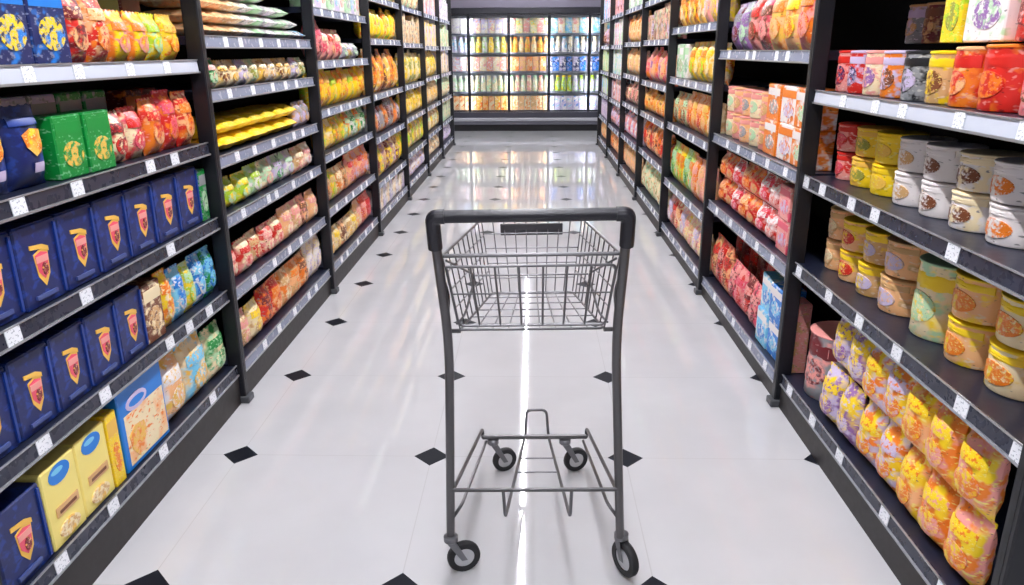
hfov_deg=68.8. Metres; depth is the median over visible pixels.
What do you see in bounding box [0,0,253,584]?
bay
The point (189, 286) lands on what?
snack bag
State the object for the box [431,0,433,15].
carton
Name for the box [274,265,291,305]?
snack bag
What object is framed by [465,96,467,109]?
milk carton
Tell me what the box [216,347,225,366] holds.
picture
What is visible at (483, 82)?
drink bottle
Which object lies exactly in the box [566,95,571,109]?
milk carton
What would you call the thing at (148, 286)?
snack bag
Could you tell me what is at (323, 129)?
snack bag
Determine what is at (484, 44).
drink bottle
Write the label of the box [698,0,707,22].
pouch
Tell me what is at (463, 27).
milk carton
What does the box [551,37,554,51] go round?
drink bottle
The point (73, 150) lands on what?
picture
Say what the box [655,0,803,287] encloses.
bay
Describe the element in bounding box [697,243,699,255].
picture
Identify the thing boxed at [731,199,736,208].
picture
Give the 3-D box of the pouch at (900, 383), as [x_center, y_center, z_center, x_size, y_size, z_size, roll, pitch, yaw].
[1.133,0.294,2.162,0.094,0.203,0.135,0,18,0]
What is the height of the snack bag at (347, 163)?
0.231 m
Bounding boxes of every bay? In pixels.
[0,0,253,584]
[79,0,338,390]
[229,0,383,286]
[316,0,412,230]
[350,0,431,195]
[382,0,444,172]
[404,0,455,155]
[595,0,638,155]
[604,0,665,171]
[616,0,694,195]
[632,0,734,230]
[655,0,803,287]
[694,0,949,394]
[766,0,1023,584]
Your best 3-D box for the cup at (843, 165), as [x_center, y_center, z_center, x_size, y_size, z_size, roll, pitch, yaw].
[1.229,-0.459,2.693,0.119,0.098,0.119,-9,20,-24]
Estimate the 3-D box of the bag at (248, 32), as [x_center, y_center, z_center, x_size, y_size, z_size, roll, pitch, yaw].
[-1.267,-1.141,3.281,0.240,0.049,0.145,0,18,1]
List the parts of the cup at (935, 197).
lid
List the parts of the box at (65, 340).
emblem panel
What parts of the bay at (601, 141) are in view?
kick plate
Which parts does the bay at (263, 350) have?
panel, shelf, shelf, shelf, shelf, price rail, shelf, price rail, price rail, shelf, price rail, price rail, price rail, kick plate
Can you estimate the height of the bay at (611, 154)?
2.140 m
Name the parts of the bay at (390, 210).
panel, shelf, shelf, shelf, shelf, shelf, shelf, price rail, price rail, price rail, price rail, price rail, price rail, kick plate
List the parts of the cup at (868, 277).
lid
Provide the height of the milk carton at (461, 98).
0.270 m
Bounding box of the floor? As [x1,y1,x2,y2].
[93,131,900,584]
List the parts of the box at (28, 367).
emblem panel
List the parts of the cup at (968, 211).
lid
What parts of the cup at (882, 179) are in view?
lid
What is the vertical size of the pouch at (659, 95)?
0.177 m
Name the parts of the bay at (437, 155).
panel, shelf, shelf, shelf, shelf, price rail, price rail, price rail, price rail, price rail, price rail, kick plate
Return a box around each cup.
[726,111,734,135]
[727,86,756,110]
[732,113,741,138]
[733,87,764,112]
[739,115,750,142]
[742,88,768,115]
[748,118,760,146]
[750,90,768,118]
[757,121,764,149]
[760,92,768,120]
[824,237,841,270]
[828,205,854,239]
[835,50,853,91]
[835,151,855,180]
[837,122,875,151]
[838,247,862,282]
[842,215,873,252]
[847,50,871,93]
[850,155,875,187]
[855,125,904,157]
[855,258,884,297]
[862,50,890,95]
[863,225,893,265]
[870,162,897,196]
[875,130,929,164]
[877,271,916,317]
[880,50,913,98]
[884,235,928,280]
[892,169,923,207]
[898,135,957,172]
[900,50,940,100]
[918,178,956,219]
[923,141,988,182]
[943,312,995,370]
[948,188,990,233]
[951,268,1001,326]
[956,149,1023,193]
[984,335,1023,401]
[985,200,1023,249]
[990,157,1023,205]
[995,290,1023,350]
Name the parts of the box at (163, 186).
emblem panel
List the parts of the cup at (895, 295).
lid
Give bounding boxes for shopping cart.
[425,206,638,577]
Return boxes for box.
[0,216,67,312]
[0,231,25,326]
[0,341,60,441]
[0,366,21,458]
[0,482,53,584]
[14,448,86,551]
[27,203,102,290]
[28,320,93,411]
[55,421,114,516]
[64,302,123,386]
[66,192,133,272]
[95,285,148,363]
[100,182,158,257]
[101,362,169,473]
[130,174,182,243]
[155,166,202,231]
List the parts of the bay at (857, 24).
kick plate, price rail, price rail, price rail, price rail, shelf, shelf, shelf, shelf, panel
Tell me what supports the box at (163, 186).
on the bay at (93, 546)
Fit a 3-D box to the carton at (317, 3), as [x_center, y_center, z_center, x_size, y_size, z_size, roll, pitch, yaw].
[-1.176,-1.754,4.311,0.102,0.230,0.145,0,18,2]
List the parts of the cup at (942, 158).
lid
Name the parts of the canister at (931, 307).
lid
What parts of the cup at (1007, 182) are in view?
lid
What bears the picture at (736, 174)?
attached to the pouch at (738, 174)
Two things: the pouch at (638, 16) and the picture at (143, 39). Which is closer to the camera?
the picture at (143, 39)
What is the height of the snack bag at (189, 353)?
0.233 m
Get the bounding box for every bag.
[0,103,45,191]
[0,139,8,195]
[61,0,88,62]
[76,0,110,61]
[103,9,130,61]
[107,110,127,162]
[115,105,144,160]
[120,10,148,60]
[125,277,165,344]
[135,97,164,155]
[137,12,162,60]
[139,0,213,8]
[141,8,213,22]
[151,89,178,150]
[151,268,174,326]
[153,14,178,59]
[158,349,185,420]
[164,263,186,321]
[169,90,194,146]
[172,23,216,35]
[173,329,207,405]
[177,260,195,312]
[185,251,205,305]
[191,139,221,147]
[192,114,250,129]
[192,121,220,138]
[193,118,237,133]
[196,245,215,297]
[198,319,225,383]
[201,0,226,9]
[201,10,230,23]
[203,24,229,34]
[204,0,241,11]
[207,57,217,88]
[211,60,229,87]
[212,12,244,24]
[213,249,237,279]
[214,111,262,125]
[217,134,239,149]
[218,25,244,35]
[218,130,252,144]
[219,108,275,122]
[222,175,235,207]
[223,2,252,13]
[223,59,238,86]
[227,14,256,25]
[229,170,250,204]
[231,59,248,84]
[231,235,252,275]
[233,126,266,140]
[234,26,255,36]
[234,106,286,119]
[236,0,262,3]
[237,16,266,26]
[239,307,250,346]
[240,4,266,14]
[241,162,261,196]
[242,228,261,261]
[242,297,262,339]
[243,59,258,83]
[244,104,295,116]
[245,6,274,16]
[245,27,268,36]
[248,123,275,135]
[252,58,267,82]
[252,282,272,326]
[253,17,276,27]
[254,221,273,257]
[255,157,273,190]
[259,28,276,37]
[260,120,286,132]
[261,58,275,81]
[263,7,287,17]
[263,18,285,28]
[265,29,288,37]
[265,273,281,316]
[266,153,283,184]
[266,214,283,248]
[270,58,283,80]
[271,117,296,129]
[273,19,296,29]
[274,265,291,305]
[275,204,292,239]
[277,149,293,179]
[278,30,296,38]
[278,58,290,79]
[284,257,300,296]
[285,198,301,233]
[286,57,298,78]
[287,30,304,38]
[287,101,302,127]
[288,145,304,174]
[293,57,304,77]
[293,193,308,224]
[293,250,307,286]
[296,141,311,167]
[297,100,308,125]
[297,240,313,277]
[299,73,309,109]
[301,28,317,56]
[302,188,317,222]
[309,234,320,275]
[310,129,325,148]
[314,20,322,59]
[316,177,331,199]
[318,69,330,106]
[319,28,329,59]
[319,74,325,104]
[320,235,335,253]
[322,118,332,149]
[323,29,335,59]
[324,70,336,104]
[326,168,336,200]
[327,116,338,146]
[330,29,341,59]
[330,70,342,103]
[331,164,343,197]
[331,223,340,250]
[333,114,344,144]
[336,67,347,101]
[336,161,347,189]
[336,218,347,244]
[338,43,347,58]
[339,111,350,141]
[341,152,353,188]
[342,69,353,100]
[342,213,352,238]
[343,43,352,58]
[345,109,355,138]
[347,209,357,232]
[348,43,357,58]
[348,68,358,98]
[348,149,358,184]
[349,198,361,227]
[351,66,363,97]
[351,108,360,135]
[353,10,361,37]
[353,147,362,180]
[356,107,364,133]
[356,194,366,225]
[358,49,364,94]
[358,144,368,176]
[361,105,367,131]
[361,190,370,216]
[365,153,369,173]
[369,9,376,37]
[369,12,373,37]
[371,9,380,37]
[371,53,376,89]
[373,49,383,90]
[374,58,380,91]
[375,105,384,132]
[375,109,380,132]
[375,114,377,131]
[376,8,386,38]
[377,14,383,38]
[377,142,386,169]
[377,148,383,175]
[378,157,380,174]
[379,98,390,128]
[379,104,387,130]
[380,58,387,90]
[381,53,390,89]
[382,140,389,171]
[383,12,389,38]
[383,49,392,88]
[384,9,392,38]
[386,49,394,87]
[386,97,393,127]
[386,141,392,169]
[387,137,395,163]
[388,11,394,39]
[389,97,396,125]
[391,58,397,87]
[391,135,398,164]
[393,53,398,85]
[393,99,399,123]
[394,133,400,158]
[395,94,399,118]
[404,53,409,83]
[404,54,407,81]
[405,53,411,82]
[406,91,412,110]
[406,94,411,114]
[407,49,413,82]
[407,124,412,145]
[408,122,414,143]
[409,89,415,112]
[409,159,413,174]
[410,53,415,81]
[411,121,417,145]
[412,53,418,81]
[412,88,417,111]
[414,53,420,80]
[414,155,418,169]
[415,88,421,109]
[415,94,419,110]
[415,118,420,141]
[418,117,422,140]
[418,149,422,165]
[425,54,429,76]
[427,82,432,103]
[428,51,432,75]
[428,112,432,129]
[429,51,434,74]
[430,81,435,101]
[431,136,435,149]
[432,109,436,127]
[434,107,438,125]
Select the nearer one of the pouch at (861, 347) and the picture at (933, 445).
the picture at (933, 445)
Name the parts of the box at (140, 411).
panel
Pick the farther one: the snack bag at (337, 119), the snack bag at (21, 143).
the snack bag at (337, 119)
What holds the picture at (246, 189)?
attached to the snack bag at (240, 182)
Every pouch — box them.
[611,106,616,123]
[615,108,619,123]
[616,113,619,126]
[624,143,628,160]
[625,110,631,127]
[626,113,631,132]
[627,48,632,72]
[627,84,632,102]
[628,112,635,136]
[628,148,631,167]
[629,15,635,41]
[629,48,634,73]
[630,18,635,41]
[630,116,636,136]
[630,149,634,172]
[631,48,637,74]
[631,81,637,103]
[632,152,635,173]
[633,14,639,41]
[633,82,638,102]
[633,117,636,137]
[634,84,638,104]
[635,17,639,40]
[635,48,639,74]
[637,16,641,40]
[641,158,644,183]
[643,118,646,146]
[643,120,650,146]
[643,161,649,185]
[645,88,652,110]
[645,164,650,191]
[646,51,650,76]
[646,54,652,79]
[646,122,653,144]
[647,130,652,151]
[647,165,654,192]
[648,89,654,111]
[649,47,657,80]
[649,124,655,150]
[649,169,655,199]
[650,89,660,113]
[651,125,657,154]
[652,50,658,80]
[652,94,660,115]
[652,170,657,196]
[654,127,662,158]
[654,172,660,199]
[655,47,663,81]
[655,94,662,116]
[657,130,663,156]
[657,181,660,203]
[658,51,666,82]
[659,93,665,116]
[659,139,662,158]
[660,56,665,82]
[661,100,664,116]
[664,53,667,79]
[667,190,672,214]
[668,194,676,226]
[670,134,676,166]
[671,140,680,179]
[671,198,679,224]
[673,99,676,121]
[674,91,683,123]
[674,143,683,182]
[674,201,684,235]
[678,92,686,124]
[678,145,688,187]
[680,0,687,25]
[680,206,688,236]
[681,93,691,127]
[683,148,693,190]
[683,210,694,240]
[684,0,690,24]
[686,91,697,129]
[687,215,697,247]
[688,0,695,24]
[688,151,699,192]
[689,42,699,79]
[691,92,702,131]
[691,156,702,200]
[692,0,700,23]
[692,220,701,254]
[694,42,705,80]
[695,94,706,134]
[696,159,705,202]
[697,233,700,255]
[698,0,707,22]
[699,41,711,81]
[700,95,710,136]
[702,172,705,199]
[704,0,713,21]
[704,41,714,82]
[707,111,709,132]
[710,0,716,20]
[710,234,715,270]
[711,232,724,276]
[715,168,721,199]
[716,238,729,285]
[718,176,731,201]
[720,103,727,132]
[720,151,733,175]
[721,243,737,295]
[724,42,734,84]
[725,181,737,205]
[726,154,740,182]
[728,258,742,297]
[729,0,739,20]
[731,185,745,212]
[732,3,747,49]
[733,158,748,188]
[734,265,750,313]
[735,236,743,260]
[738,190,753,219]
[739,1,756,49]
[740,241,751,269]
[742,162,758,193]
[742,273,758,315]
[746,195,762,226]
[748,0,766,49]
[748,249,759,275]
[748,281,761,327]
[750,166,767,200]
[755,201,772,234]
[755,256,767,284]
[758,0,775,49]
[759,171,777,205]
[765,208,778,242]
[767,263,776,270]
[769,0,788,49]
[769,177,788,209]
[783,0,801,49]
[797,0,815,49]
[819,361,849,424]
[832,317,857,369]
[836,378,868,450]
[847,331,874,385]
[856,398,889,467]
[862,346,895,414]
[875,418,913,491]
[883,364,915,427]
[896,446,932,523]
[901,381,942,454]
[917,466,959,549]
[925,404,970,490]
[943,495,997,584]
[954,428,1010,523]
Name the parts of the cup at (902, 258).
lid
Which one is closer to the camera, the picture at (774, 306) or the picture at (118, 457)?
the picture at (118, 457)
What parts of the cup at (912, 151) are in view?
lid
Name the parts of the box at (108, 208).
emblem panel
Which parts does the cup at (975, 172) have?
lid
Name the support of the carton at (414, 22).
on the bay at (422, 172)
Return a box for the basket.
[442,221,619,332]
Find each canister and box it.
[804,321,867,400]
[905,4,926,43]
[909,253,957,343]
[924,50,956,104]
[947,46,987,107]
[976,44,1023,112]
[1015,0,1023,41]
[1018,81,1023,115]
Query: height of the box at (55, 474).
0.226 m
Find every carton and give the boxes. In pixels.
[0,0,34,64]
[0,94,56,114]
[0,97,25,106]
[23,0,71,63]
[33,92,82,112]
[33,113,88,180]
[58,89,107,110]
[58,109,115,172]
[87,409,126,486]
[97,0,126,59]
[104,89,140,110]
[118,0,140,16]
[122,87,154,97]
[195,168,209,221]
[289,0,313,6]
[314,0,320,7]
[320,0,325,8]
[326,0,334,10]
[334,0,339,10]
[339,0,343,11]
[344,0,350,13]
[350,0,353,13]
[353,0,359,14]
[366,190,372,214]
[380,188,383,209]
[382,184,386,205]
[386,182,389,202]
[389,179,392,199]
[392,15,395,39]
[392,178,395,196]
[393,13,405,42]
[393,174,397,192]
[397,172,401,190]
[400,170,404,187]
[405,15,414,42]
[405,20,408,42]
[408,21,409,42]
[409,21,411,42]
[413,17,419,42]
[414,22,415,42]
[415,22,417,42]
[424,20,429,45]
[424,22,426,45]
[426,0,428,13]
[426,25,428,45]
[429,24,433,45]
[429,26,431,45]
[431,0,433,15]
[431,51,436,73]
[433,24,434,45]
[439,0,440,17]
[440,0,442,18]
[440,25,445,45]
[441,53,443,72]
[442,0,444,19]
[442,29,443,45]
[444,0,446,19]
[444,51,445,72]
[445,101,447,117]
[446,18,452,33]
[453,18,459,33]
[453,57,459,70]
[453,96,458,109]
[459,96,464,109]
[460,18,466,33]
[460,57,465,70]
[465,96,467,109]
[467,57,472,70]
[470,18,473,32]
[471,96,476,109]
[473,57,479,70]
[474,18,480,32]
[477,96,482,109]
[480,57,485,70]
[481,18,487,32]
[483,96,488,109]
[486,57,492,70]
[488,18,494,32]
[489,96,494,109]
[493,57,499,70]
[495,18,501,32]
[495,96,500,109]
[500,57,505,70]
[501,96,506,109]
[502,18,506,32]
[507,96,512,109]
[510,18,515,32]
[510,57,512,70]
[513,57,518,70]
[513,96,517,109]
[516,18,522,32]
[519,96,523,109]
[520,57,525,70]
[523,18,529,32]
[525,96,529,109]
[526,57,532,70]
[530,18,536,32]
[531,96,535,109]
[533,57,538,70]
[537,18,543,32]
[537,96,541,109]
[540,56,545,70]
[543,96,546,109]
[544,18,547,32]
[550,56,552,70]
[550,96,553,109]
[551,18,557,32]
[553,56,558,70]
[554,95,559,109]
[558,18,564,32]
[559,56,565,70]
[560,95,565,109]
[565,18,571,32]
[566,56,571,70]
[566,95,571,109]
[572,18,578,32]
[572,56,578,70]
[572,95,577,109]
[578,95,583,109]
[579,18,585,32]
[579,56,585,70]
[584,95,589,109]
[586,17,592,32]
[586,56,592,70]
[590,95,595,109]
[592,56,598,70]
[593,17,599,32]
[603,50,604,69]
[613,80,615,98]
[615,23,616,44]
[615,79,617,99]
[616,50,619,73]
[617,22,618,44]
[618,19,621,44]
[618,53,619,74]
[618,80,628,101]
[620,50,629,74]
[621,18,622,44]
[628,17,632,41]
[647,16,650,39]
[650,15,653,39]
[653,10,656,39]
[656,9,659,38]
[658,9,661,38]
[660,8,664,38]
[663,2,668,38]
[667,2,670,38]
[676,44,680,76]
[678,0,686,38]
[678,44,685,77]
[683,44,694,78]
[755,305,768,348]
[760,271,783,313]
[762,118,779,156]
[766,83,801,121]
[766,317,778,359]
[768,281,806,325]
[775,216,790,255]
[776,122,793,162]
[778,183,794,222]
[780,85,805,125]
[790,126,835,170]
[791,297,812,372]
[794,87,838,130]
[921,2,954,43]
[940,0,977,42]
[962,0,1020,41]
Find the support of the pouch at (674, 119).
on the bay at (649, 205)
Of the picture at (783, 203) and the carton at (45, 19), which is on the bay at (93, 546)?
the carton at (45, 19)
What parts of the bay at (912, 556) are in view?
kick plate, price rail, shelf, price rail, shelf, price rail, shelf, price rail, shelf, panel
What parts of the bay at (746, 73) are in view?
price rail, kick plate, price rail, price rail, price rail, price rail, shelf, shelf, shelf, shelf, shelf, panel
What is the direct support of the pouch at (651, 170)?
on the bay at (649, 205)
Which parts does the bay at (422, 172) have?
panel, shelf, shelf, shelf, shelf, price rail, price rail, price rail, price rail, price rail, shelf, price rail, kick plate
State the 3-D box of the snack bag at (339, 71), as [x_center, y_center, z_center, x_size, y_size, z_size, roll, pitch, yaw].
[-1.157,-1.407,5.040,0.098,0.231,0.150,0,18,1]
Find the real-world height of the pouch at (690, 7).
0.272 m
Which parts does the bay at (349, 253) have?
panel, shelf, shelf, shelf, shelf, shelf, price rail, price rail, price rail, price rail, price rail, price rail, kick plate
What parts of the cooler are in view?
glass door, glass door, price rail, price rail, panel, header rail, price rail, kick plate, bumper rail, price rail, glass door, sill rail, glass door, glass door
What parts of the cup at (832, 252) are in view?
lid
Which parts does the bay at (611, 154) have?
price rail, kick plate, price rail, price rail, price rail, shelf, shelf, shelf, shelf, panel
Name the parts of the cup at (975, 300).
lid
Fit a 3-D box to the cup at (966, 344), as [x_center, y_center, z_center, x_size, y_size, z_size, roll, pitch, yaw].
[1.224,0.123,1.954,0.165,0.118,0.165,1,18,5]
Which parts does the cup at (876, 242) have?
lid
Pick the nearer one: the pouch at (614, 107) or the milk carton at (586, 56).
the pouch at (614, 107)
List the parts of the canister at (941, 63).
lid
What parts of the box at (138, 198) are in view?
emblem panel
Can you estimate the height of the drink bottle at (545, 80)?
0.280 m
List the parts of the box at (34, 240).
emblem panel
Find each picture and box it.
[0,14,26,50]
[0,139,2,161]
[21,128,41,155]
[39,16,64,50]
[60,512,80,536]
[64,141,83,166]
[73,24,88,50]
[92,481,109,502]
[94,136,111,159]
[98,26,110,50]
[114,442,122,470]
[116,136,127,153]
[119,34,130,52]
[130,419,146,454]
[135,131,144,148]
[139,35,148,52]
[150,305,162,329]
[154,36,162,52]
[155,124,164,143]
[168,297,174,316]
[169,118,178,138]
[170,36,178,52]
[172,383,185,407]
[179,290,186,308]
[186,116,194,134]
[190,284,195,300]
[195,363,207,385]
[200,276,205,293]
[202,191,207,210]
[210,73,217,82]
[210,269,215,285]
[216,114,238,116]
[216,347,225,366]
[223,73,229,82]
[229,192,235,202]
[230,111,251,113]
[233,72,238,80]
[233,262,237,275]
[239,126,254,128]
[243,71,248,79]
[243,186,250,196]
[244,328,250,342]
[245,108,264,110]
[246,253,252,265]
[253,71,258,78]
[255,178,261,189]
[256,245,261,256]
[256,317,262,330]
[257,106,276,107]
[263,70,267,77]
[267,173,273,183]
[267,304,272,318]
[268,238,273,248]
[271,69,275,76]
[277,167,283,177]
[277,295,281,308]
[278,230,283,241]
[286,285,291,298]
[287,222,292,233]
[289,163,293,172]
[295,276,300,289]
[296,215,301,226]
[299,158,304,167]
[303,209,308,220]
[304,268,307,280]
[306,154,311,162]
[310,255,313,270]
[313,204,317,214]
[317,249,320,264]
[319,39,322,52]
[321,87,325,100]
[326,43,329,53]
[327,86,330,98]
[328,188,331,198]
[329,133,332,143]
[332,43,335,53]
[333,183,336,193]
[338,44,341,53]
[340,179,343,189]
[344,176,347,185]
[345,83,347,94]
[351,169,353,180]
[355,166,358,176]
[361,78,363,90]
[671,159,673,171]
[674,162,677,175]
[674,216,677,227]
[678,165,681,178]
[679,58,681,71]
[680,6,683,20]
[680,221,683,232]
[681,109,684,120]
[683,168,686,182]
[683,227,686,238]
[684,5,687,19]
[684,58,687,72]
[686,109,689,121]
[687,232,690,243]
[688,4,691,18]
[688,172,690,186]
[689,60,692,72]
[691,111,694,124]
[691,177,694,190]
[692,2,696,17]
[692,237,695,249]
[694,60,697,73]
[695,113,699,126]
[696,180,700,194]
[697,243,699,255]
[698,1,701,16]
[699,60,703,73]
[700,115,705,129]
[702,184,704,199]
[704,0,708,15]
[704,61,708,74]
[710,0,714,14]
[711,256,715,271]
[716,262,719,278]
[718,189,723,197]
[720,164,725,172]
[721,268,725,284]
[725,194,730,203]
[726,120,731,130]
[726,168,731,177]
[727,95,732,105]
[728,280,733,294]
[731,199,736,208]
[732,26,737,41]
[732,122,737,133]
[733,97,739,107]
[733,172,738,181]
[734,288,739,302]
[738,205,744,215]
[739,25,745,41]
[739,125,745,136]
[742,98,748,110]
[742,177,748,187]
[742,296,747,311]
[746,211,752,221]
[748,21,755,40]
[748,128,755,140]
[748,265,753,275]
[748,306,754,321]
[750,100,757,112]
[750,182,756,192]
[755,218,762,228]
[757,132,763,144]
[757,323,763,338]
[758,20,767,39]
[759,188,766,198]
[760,103,766,115]
[763,289,768,304]
[765,134,772,148]
[765,225,772,237]
[769,17,779,38]
[769,99,777,113]
[769,194,777,205]
[769,336,776,351]
[771,301,778,316]
[778,232,785,246]
[779,139,789,154]
[780,200,787,213]
[783,15,794,38]
[783,102,793,117]
[793,145,798,160]
[797,11,808,37]
[797,106,803,121]
[805,355,824,384]
[819,393,831,413]
[824,248,832,262]
[828,218,836,232]
[832,340,845,360]
[835,65,844,83]
[835,161,842,173]
[836,410,847,432]
[837,133,846,145]
[838,260,851,274]
[842,229,854,244]
[847,66,856,85]
[847,355,862,377]
[850,167,864,180]
[855,137,869,150]
[855,273,871,289]
[856,430,869,453]
[862,67,874,86]
[862,372,875,395]
[863,240,875,255]
[870,174,885,189]
[875,143,891,157]
[875,452,889,477]
[877,287,894,305]
[880,68,893,89]
[883,392,899,416]
[884,251,903,269]
[892,183,908,198]
[896,476,908,503]
[898,149,913,164]
[900,69,914,91]
[901,414,920,440]
[905,20,916,35]
[911,288,935,321]
[917,506,939,535]
[918,192,936,209]
[922,18,933,34]
[923,156,939,172]
[925,70,941,94]
[925,437,942,466]
[943,538,966,570]
[944,331,964,354]
[945,1,958,30]
[948,204,970,222]
[949,70,965,94]
[951,288,975,311]
[954,467,979,498]
[956,165,980,183]
[972,0,1001,28]
[978,71,1004,97]
[984,358,1013,385]
[985,217,1012,237]
[990,175,1014,194]
[995,310,1023,336]
[1017,0,1023,24]
[1020,81,1023,101]
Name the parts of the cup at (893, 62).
lid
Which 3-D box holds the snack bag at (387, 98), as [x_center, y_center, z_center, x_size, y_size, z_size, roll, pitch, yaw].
[-1.113,-1.623,6.695,0.104,0.278,0.145,0,18,1]
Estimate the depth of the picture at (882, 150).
2.35 m
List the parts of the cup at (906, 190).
lid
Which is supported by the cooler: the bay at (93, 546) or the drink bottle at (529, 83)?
the drink bottle at (529, 83)
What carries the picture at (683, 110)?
attached to the pouch at (685, 104)
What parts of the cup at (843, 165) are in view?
lid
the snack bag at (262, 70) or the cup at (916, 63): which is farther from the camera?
the snack bag at (262, 70)
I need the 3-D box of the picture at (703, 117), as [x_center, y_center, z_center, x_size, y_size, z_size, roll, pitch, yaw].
[1.168,-1.043,4.592,0.012,0.089,0.100,-1,18,-3]
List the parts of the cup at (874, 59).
lid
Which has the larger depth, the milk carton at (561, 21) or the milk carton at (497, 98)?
the milk carton at (497, 98)
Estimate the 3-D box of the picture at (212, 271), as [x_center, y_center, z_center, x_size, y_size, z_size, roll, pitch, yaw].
[-1.159,-0.058,2.909,0.010,0.068,0.053,-1,18,-2]
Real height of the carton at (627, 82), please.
0.255 m
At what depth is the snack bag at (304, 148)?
4.16 m
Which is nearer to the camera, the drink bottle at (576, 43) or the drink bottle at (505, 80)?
the drink bottle at (576, 43)
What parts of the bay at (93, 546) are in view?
panel, price rail, shelf, price rail, shelf, price rail, shelf, price rail, shelf, price rail, kick plate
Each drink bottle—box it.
[452,37,457,52]
[453,76,457,91]
[458,37,463,52]
[458,76,462,91]
[464,37,466,52]
[464,76,467,91]
[470,37,475,52]
[471,76,474,91]
[475,76,479,90]
[476,37,481,52]
[481,75,485,90]
[482,37,487,52]
[486,75,491,90]
[488,37,493,52]
[492,75,496,90]
[494,37,499,52]
[498,75,502,90]
[500,37,505,51]
[504,75,507,90]
[510,75,514,90]
[513,37,517,51]
[515,75,519,90]
[519,37,523,51]
[521,75,525,90]
[525,37,529,51]
[527,75,531,90]
[531,37,536,51]
[532,75,536,90]
[537,37,542,51]
[538,75,542,90]
[543,37,547,51]
[544,75,546,90]
[550,75,554,90]
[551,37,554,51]
[555,36,560,51]
[555,75,559,90]
[561,36,566,51]
[561,75,565,90]
[567,36,572,51]
[567,75,571,90]
[572,75,577,90]
[574,36,578,51]
[578,75,582,90]
[580,36,584,51]
[584,75,586,90]
[586,36,591,51]
[590,75,594,90]
[592,36,597,51]
[595,75,598,90]
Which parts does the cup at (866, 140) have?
lid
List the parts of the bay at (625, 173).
kick plate, price rail, price rail, price rail, price rail, price rail, price rail, shelf, shelf, shelf, shelf, panel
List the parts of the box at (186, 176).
emblem panel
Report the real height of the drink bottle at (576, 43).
0.270 m
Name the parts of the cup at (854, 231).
lid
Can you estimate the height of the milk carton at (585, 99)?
0.270 m
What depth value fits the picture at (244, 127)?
3.39 m
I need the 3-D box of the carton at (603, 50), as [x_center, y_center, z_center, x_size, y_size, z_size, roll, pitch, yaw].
[1.383,-3.380,10.888,0.100,0.284,0.130,0,18,1]
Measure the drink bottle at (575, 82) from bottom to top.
0.280 m
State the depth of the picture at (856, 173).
2.53 m
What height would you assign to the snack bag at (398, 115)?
0.219 m
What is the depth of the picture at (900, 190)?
2.23 m
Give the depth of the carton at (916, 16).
2.52 m
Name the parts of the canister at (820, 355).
lid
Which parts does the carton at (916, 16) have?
lid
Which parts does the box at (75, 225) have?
emblem panel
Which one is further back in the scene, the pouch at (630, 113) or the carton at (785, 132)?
the pouch at (630, 113)
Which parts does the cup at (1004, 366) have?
lid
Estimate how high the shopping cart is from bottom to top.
1.084 m
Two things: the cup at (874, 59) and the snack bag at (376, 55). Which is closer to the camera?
the cup at (874, 59)
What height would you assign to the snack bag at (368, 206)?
0.220 m
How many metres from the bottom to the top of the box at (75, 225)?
0.210 m
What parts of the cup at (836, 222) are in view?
lid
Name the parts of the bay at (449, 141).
panel, kick plate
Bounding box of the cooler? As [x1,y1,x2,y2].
[425,0,630,130]
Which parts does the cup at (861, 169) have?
lid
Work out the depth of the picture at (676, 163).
5.44 m
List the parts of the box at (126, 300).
emblem panel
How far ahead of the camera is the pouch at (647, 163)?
6.95 m
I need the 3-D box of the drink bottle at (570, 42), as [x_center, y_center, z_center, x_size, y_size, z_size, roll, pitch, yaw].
[1.033,-4.385,13.235,0.098,0.270,0.100,0,18,1]
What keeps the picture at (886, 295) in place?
attached to the cup at (895, 295)
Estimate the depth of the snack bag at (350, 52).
5.15 m
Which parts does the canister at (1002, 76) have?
lid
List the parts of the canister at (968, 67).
lid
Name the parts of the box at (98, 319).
emblem panel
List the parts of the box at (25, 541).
emblem panel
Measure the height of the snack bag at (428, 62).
0.265 m
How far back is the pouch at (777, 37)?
3.24 m
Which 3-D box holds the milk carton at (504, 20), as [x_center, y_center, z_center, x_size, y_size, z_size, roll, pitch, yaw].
[-0.115,-4.687,13.163,0.115,0.260,0.100,0,18,1]
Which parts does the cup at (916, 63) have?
lid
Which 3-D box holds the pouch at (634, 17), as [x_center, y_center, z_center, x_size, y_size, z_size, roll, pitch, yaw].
[1.318,-2.847,8.091,0.106,0.278,0.160,0,18,0]
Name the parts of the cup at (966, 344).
lid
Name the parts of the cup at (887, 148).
lid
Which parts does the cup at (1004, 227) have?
lid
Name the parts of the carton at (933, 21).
lid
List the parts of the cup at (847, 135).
lid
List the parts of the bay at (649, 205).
kick plate, price rail, price rail, price rail, price rail, price rail, price rail, shelf, shelf, shelf, shelf, shelf, shelf, panel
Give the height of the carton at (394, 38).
0.245 m
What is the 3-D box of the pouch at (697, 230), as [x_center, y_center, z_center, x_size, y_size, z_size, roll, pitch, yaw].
[1.215,-0.350,4.854,0.106,0.227,0.115,13,22,36]
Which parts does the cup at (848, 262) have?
lid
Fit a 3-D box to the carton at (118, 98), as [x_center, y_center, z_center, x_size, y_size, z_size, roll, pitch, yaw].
[-1.335,-0.596,2.586,0.082,0.202,0.120,0,18,0]
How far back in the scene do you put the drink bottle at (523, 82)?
13.43 m
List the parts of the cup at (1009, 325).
lid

